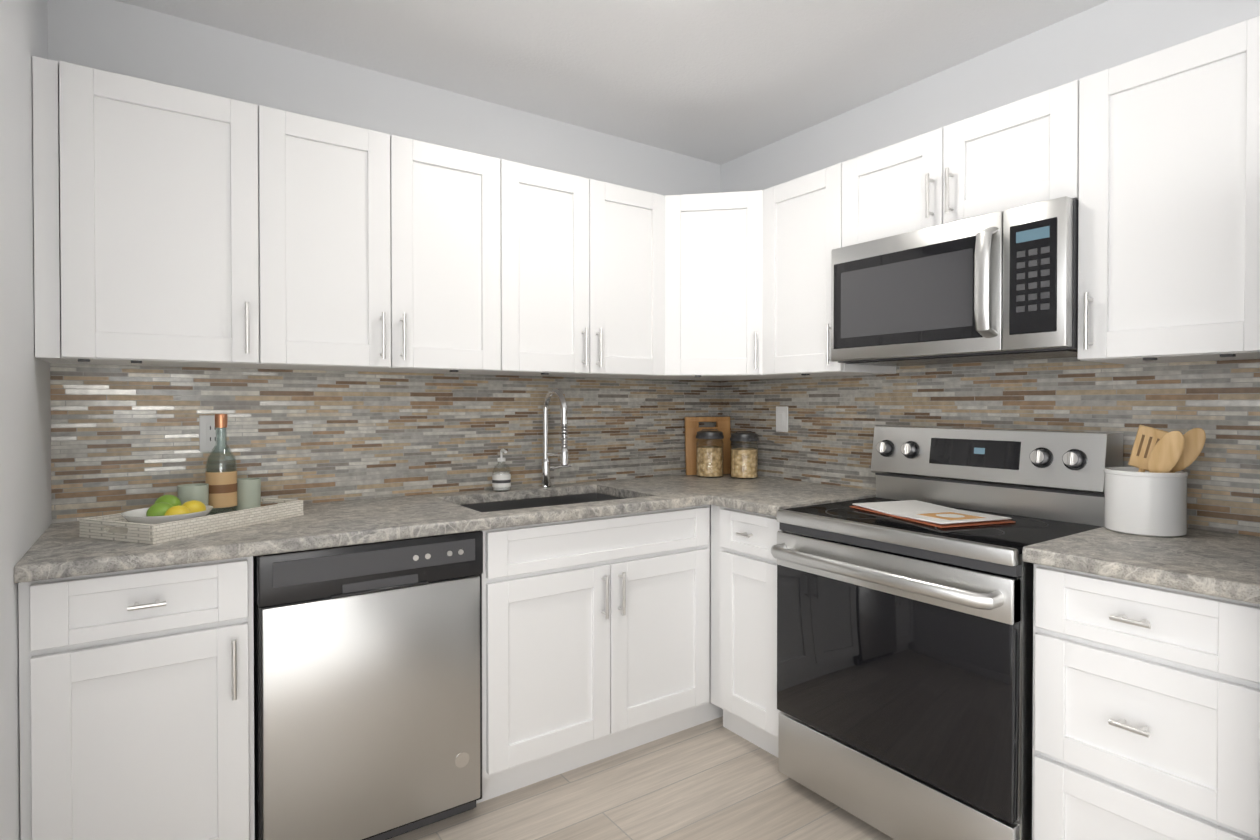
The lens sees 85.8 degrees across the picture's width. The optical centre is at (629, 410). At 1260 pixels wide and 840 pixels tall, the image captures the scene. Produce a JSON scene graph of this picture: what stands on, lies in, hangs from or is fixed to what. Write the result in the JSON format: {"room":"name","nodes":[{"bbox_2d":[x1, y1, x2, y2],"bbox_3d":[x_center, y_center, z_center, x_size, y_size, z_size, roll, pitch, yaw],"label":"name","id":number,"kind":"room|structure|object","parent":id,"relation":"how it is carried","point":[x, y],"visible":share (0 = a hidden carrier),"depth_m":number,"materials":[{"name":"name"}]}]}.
{"room":"kitchen","nodes":[
{"label":"kitchen","id":0,"kind":"room"},
{"bbox_2d":[0,0,51,839],"bbox_3d":[-1.252,0.014,1.256,0.120,2.460,1.600,0,1,-35],"label":"wall","id":1,"kind":"structure","parent":0,"point":[25,465],"depth_m":1.47,"materials":[{"name":"white paint"}]},
{"bbox_2d":[47,0,720,194],"bbox_3d":[-1.504,0.005,2.130,4.900,2.460,0.120,0,1,-35],"label":"wall","id":2,"kind":"structure","parent":0,"point":[115,36],"depth_m":2.38,"materials":[{"name":"white paint"}]},
{"bbox_2d":[32,56,291,369],"bbox_3d":[-1.333,-0.507,1.962,0.560,0.744,0.338,0,1,-35],"label":"upper cabinet","id":3,"kind":"object","parent":2,"relation":"attached to","point":[178,227],"depth_m":1.82,"materials":[{"name":"white wood"}]},
{"bbox_2d":[292,112,419,372],"bbox_3d":[-1.008,-0.509,2.189,0.510,0.744,0.338,0,1,-35],"label":"upper cabinet","id":4,"kind":"object","parent":2,"relation":"attached to","point":[356,190],"depth_m":2.10,"materials":[{"name":"white wood"}]},
{"bbox_2d":[50,363,721,522],"bbox_3d":[-0.600,0.064,2.684,2.585,0.570,0.008,0,1,-35],"label":"tile backsplash","id":5,"kind":"structure","parent":2,"relation":"attached to","point":[124,438],"depth_m":2.40,"materials":[{"name":"tile"}]},
{"bbox_2d":[199,415,225,451],"bbox_3d":[-1.331,0.072,2.163,0.072,0.116,0.007,0,1,-35],"label":"electrical outlet","id":6,"kind":"object","parent":5,"relation":"attached to","point":[207,435],"visible":0.73,"depth_m":2.15,"materials":[{"name":"white plastic"}]},
{"bbox_2d":[420,141,523,374],"bbox_3d":[-0.702,-0.511,2.403,0.516,0.744,0.338,0,1,-35],"label":"upper cabinet","id":7,"kind":"object","parent":2,"relation":"attached to","point":[472,204],"depth_m":2.32,"materials":[{"name":"white wood"}]},
{"bbox_2d":[466,493,597,520],"bbox_3d":[-0.425,0.444,2.677,0.690,0.192,0.004,0,1,-35],"label":"countertop","id":8,"kind":"structure","parent":2,"relation":"attached to","point":[565,502],"depth_m":2.59,"materials":[{"name":"grey stone"}]},
{"bbox_2d":[511,164,571,376],"bbox_3d":[-0.399,-0.514,2.615,0.502,0.744,0.338,0,1,-35],"label":"upper cabinet","id":9,"kind":"object","parent":2,"relation":"attached to","point":[547,193],"depth_m":2.49,"materials":[{"name":"white wood"}]},
{"bbox_2d":[572,175,659,378],"bbox_3d":[-0.093,-0.515,2.802,0.491,0.744,0.382,0,1,-35],"label":"upper cabinet","id":10,"kind":"object","parent":2,"relation":"attached to","point":[616,228],"depth_m":2.66,"materials":[{"name":"white wood"}]},
{"bbox_2d":[598,493,653,508],"bbox_3d":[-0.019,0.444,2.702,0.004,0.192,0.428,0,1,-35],"label":"countertop","id":11,"kind":"structure","parent":2,"relation":"attached to","point":[605,500],"depth_m":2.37,"materials":[{"name":"grey stone"}]},
{"bbox_2d":[660,189,767,380],"bbox_3d":[0.372,-0.517,2.945,0.679,0.744,0.680,0,1,-35],"label":"upper cabinet","id":12,"kind":"object","parent":2,"relation":"attached to","point":[714,246],"depth_m":2.76,"materials":[{"name":"white wood"}]},
{"bbox_2d":[482,505,657,584],"bbox_3d":[-0.182,0.448,2.329,0.690,0.192,0.004,0,1,-35],"label":"false drawer front","id":13,"kind":"structure","parent":0,"relation":"attached to","point":[520,546],"depth_m":2.22,"materials":[{"name":"white wood"}]},
{"bbox_2d":[116,0,1108,164],"bbox_3d":[0.021,-1.253,-0.063,4.900,0.100,5.400,0,1,-35],"label":"ceiling","id":14,"kind":"structure","parent":0,"point":[720,82],"depth_m":2.30,"materials":[{"name":"white paint"}]},
{"bbox_2d":[388,716,894,839],"bbox_3d":[0.021,1.307,-0.037,4.900,0.100,5.400,0,1,-35],"label":"floor","id":15,"kind":"structure","parent":0,"point":[714,779],"depth_m":2.13,"materials":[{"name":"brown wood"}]},
{"bbox_2d":[18,557,254,839],"bbox_3d":[-1.300,0.798,1.827,0.444,0.879,0.619,0,1,-35],"label":"base cabinet","id":16,"kind":"object","parent":15,"relation":"on","point":[136,690],"depth_m":1.57,"materials":[{"name":"white wood"}]},
{"bbox_2d":[14,494,497,584],"bbox_3d":[-1.029,0.339,1.992,1.084,0.036,0.637,0,1,-35],"label":"countertop","id":17,"kind":"structure","parent":16,"relation":"on","point":[59,554],"depth_m":1.76,"materials":[{"name":"grey stone"}]},
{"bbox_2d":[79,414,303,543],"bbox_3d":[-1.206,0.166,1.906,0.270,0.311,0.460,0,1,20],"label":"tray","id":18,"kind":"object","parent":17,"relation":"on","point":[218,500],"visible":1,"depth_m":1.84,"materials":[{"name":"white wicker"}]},
{"bbox_2d":[253,531,482,839],"bbox_3d":[-0.854,0.795,2.110,0.596,0.872,0.610,0,1,-35],"label":"dishwasher","id":19,"kind":"object","parent":15,"relation":"on","point":[367,691],"visible":0.96,"depth_m":1.85,"materials":[{"name":"grey metal"}]},
{"bbox_2d":[476,545,693,803],"bbox_3d":[-0.239,0.900,2.570,0.923,0.660,0.619,0,1,-35],"label":"base cabinet","id":20,"kind":"object","parent":15,"relation":"on","point":[620,615],"depth_m":2.27,"materials":[{"name":"white wood"}]},
{"bbox_2d":[486,557,653,584],"bbox_3d":[-0.303,0.544,2.504,0.698,0.004,0.428,0,1,-35],"label":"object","id":21,"kind":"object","parent":20,"relation":"on","point":[635,558],"depth_m":2.23,"materials":[{"name":"white wood"}]},
{"bbox_2d":[492,448,510,491],"bbox_3d":[-0.501,0.230,2.649,0.072,0.168,0.077,0,1,-35],"label":"soap dispenser","id":22,"kind":"object","parent":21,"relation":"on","point":[501,480],"visible":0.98,"depth_m":2.63,"materials":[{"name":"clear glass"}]},
{"bbox_2d":[461,493,625,511],"bbox_3d":[-0.303,0.448,2.503,0.698,0.196,0.428,0,1,-35],"label":"sink basin","id":23,"kind":"object","parent":21,"relation":"in","point":[509,502],"depth_m":2.70,"materials":[{"name":"black metal"}]},
{"bbox_2d":[538,389,571,487],"bbox_3d":[-0.269,0.113,2.744,0.146,0.402,0.206,0,1,-35],"label":"faucet","id":24,"kind":"object","parent":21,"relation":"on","point":[546,468],"depth_m":2.76,"materials":[{"name":"silver metal"}]},
{"bbox_2d":[686,501,782,756],"bbox_3d":[0.626,0.790,2.586,0.691,0.879,0.385,0,1,-35],"label":"base cabinet","id":25,"kind":"object","parent":15,"relation":"on","point":[729,546],"depth_m":2.47,"materials":[{"name":"white wood"}]},
{"bbox_2d":[614,474,875,512],"bbox_3d":[0.475,0.330,2.834,0.636,0.036,0.982,0,1,-35],"label":"countertop","id":26,"kind":"structure","parent":25,"relation":"on","point":[772,495],"depth_m":2.67,"materials":[{"name":"grey stone"}]},
{"bbox_2d":[685,417,730,474],"bbox_3d":[0.378,0.169,3.280,0.232,0.278,0.035,0,1,-15],"label":"cutting board","id":27,"kind":"object","parent":26,"relation":"on","point":[692,428],"visible":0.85,"depth_m":3.27,"materials":[{"name":"brown wood"}]},
{"bbox_2d":[696,429,723,477],"bbox_3d":[0.374,0.198,3.178,0.133,0.222,0.130,0,1,-35],"label":"jar","id":28,"kind":"object","parent":26,"relation":"on","point":[709,461],"visible":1,"depth_m":3.13,"materials":[{"name":"clear glass"}]},
{"bbox_2d":[730,431,758,478],"bbox_3d":[0.526,0.202,3.124,0.133,0.216,0.130,0,1,-35],"label":"jar","id":29,"kind":"object","parent":26,"relation":"on","point":[744,462],"visible":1,"depth_m":3.07,"materials":[{"name":"clear glass"}]},
{"bbox_2d":[771,426,1122,839],"bbox_3d":[0.930,0.649,2.087,0.712,1.172,0.754,0,1,-35],"label":"range","id":30,"kind":"object","parent":15,"relation":"on","point":[904,676],"visible":0.85,"depth_m":1.92,"materials":[{"name":"silver metal"}]},
{"bbox_2d":[850,500,1015,527],"bbox_3d":[0.935,0.319,2.135,0.272,0.013,0.408,0,1,-19],"label":"open cookbook","id":31,"kind":"object","parent":30,"relation":"on","point":[935,515],"visible":1,"depth_m":2.09,"materials":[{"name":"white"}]},
{"bbox_2d":[1032,565,1259,839],"bbox_3d":[1.337,0.800,1.634,0.618,0.879,0.430,0,1,-35],"label":"base cabinet","id":32,"kind":"object","parent":15,"relation":"on","point":[1146,701],"depth_m":1.45,"materials":[{"name":"white wood"}]},
{"bbox_2d":[1022,527,1259,608],"bbox_3d":[1.325,0.343,1.618,0.636,0.036,0.445,0,1,-35],"label":"countertop","id":33,"kind":"structure","parent":32,"relation":"on","point":[1223,566],"depth_m":1.52,"materials":[{"name":"grey stone"}]},
{"bbox_2d":[1104,425,1205,536],"bbox_3d":[1.385,0.180,1.796,0.180,0.285,0.214,0,1,-35],"label":"utensil crock","id":34,"kind":"object","parent":33,"relation":"on","point":[1145,494],"visible":1,"depth_m":1.74,"materials":[{"name":"white ceramic"}]},
{"bbox_2d":[721,0,1259,191],"bbox_3d":[2.025,0.013,1.290,0.120,2.460,5.300,0,1,-35],"label":"wall","id":35,"kind":"structure","parent":0,"point":[1103,36],"depth_m":2.29,"materials":[{"name":"white paint"}]},
{"bbox_2d":[768,162,895,378],"bbox_3d":[0.745,-0.514,2.672,0.382,0.744,0.438,0,1,-35],"label":"upper cabinet","id":36,"kind":"object","parent":35,"relation":"attached to","point":[804,211],"depth_m":2.56,"materials":[{"name":"white wood"}]},
{"bbox_2d":[840,137,915,247],"bbox_3d":[1.016,-0.725,2.320,0.338,0.316,0.448,0,1,-35],"label":"upper cabinet","id":37,"kind":"object","parent":35,"relation":"attached to","point":[879,201],"depth_m":2.29,"materials":[{"name":"white wood"}]},
{"bbox_2d":[718,357,1259,535],"bbox_3d":[1.092,0.066,2.511,0.008,0.570,2.190,0,1,-35],"label":"tile backsplash","id":38,"kind":"structure","parent":35,"relation":"attached to","point":[832,420],"depth_m":2.22,"materials":[{"name":"tile"}]},
{"bbox_2d":[776,406,787,431],"bbox_3d":[0.688,0.038,3.074,0.010,0.116,0.072,0,1,-35],"label":"outlet","id":39,"kind":"object","parent":38,"relation":"attached to","point":[781,418],"visible":1,"depth_m":3.07,"materials":[{"name":"white plastic"}]},
{"bbox_2d":[916,77,1083,229],"bbox_3d":[1.192,-0.722,2.068,0.338,0.316,0.446,0,1,-35],"label":"upper cabinet","id":40,"kind":"object","parent":35,"relation":"attached to","point":[1026,151],"depth_m":1.95,"materials":[{"name":"white wood"}]},
{"bbox_2d":[831,196,1077,365],"bbox_3d":[1.054,-0.363,2.163,0.442,0.399,0.750,0,1,-35],"label":"microwave","id":41,"kind":"object","parent":40,"relation":"attached to","point":[998,286],"visible":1,"depth_m":1.99,"materials":[{"name":"grey metal"}]},
{"bbox_2d":[1077,15,1259,363],"bbox_3d":[1.436,-0.505,1.721,0.338,0.744,0.406,0,1,-35],"label":"upper cabinet","id":42,"kind":"object","parent":35,"relation":"attached to","point":[1169,205],"depth_m":1.63,"materials":[{"name":"white wood"}]}
]}

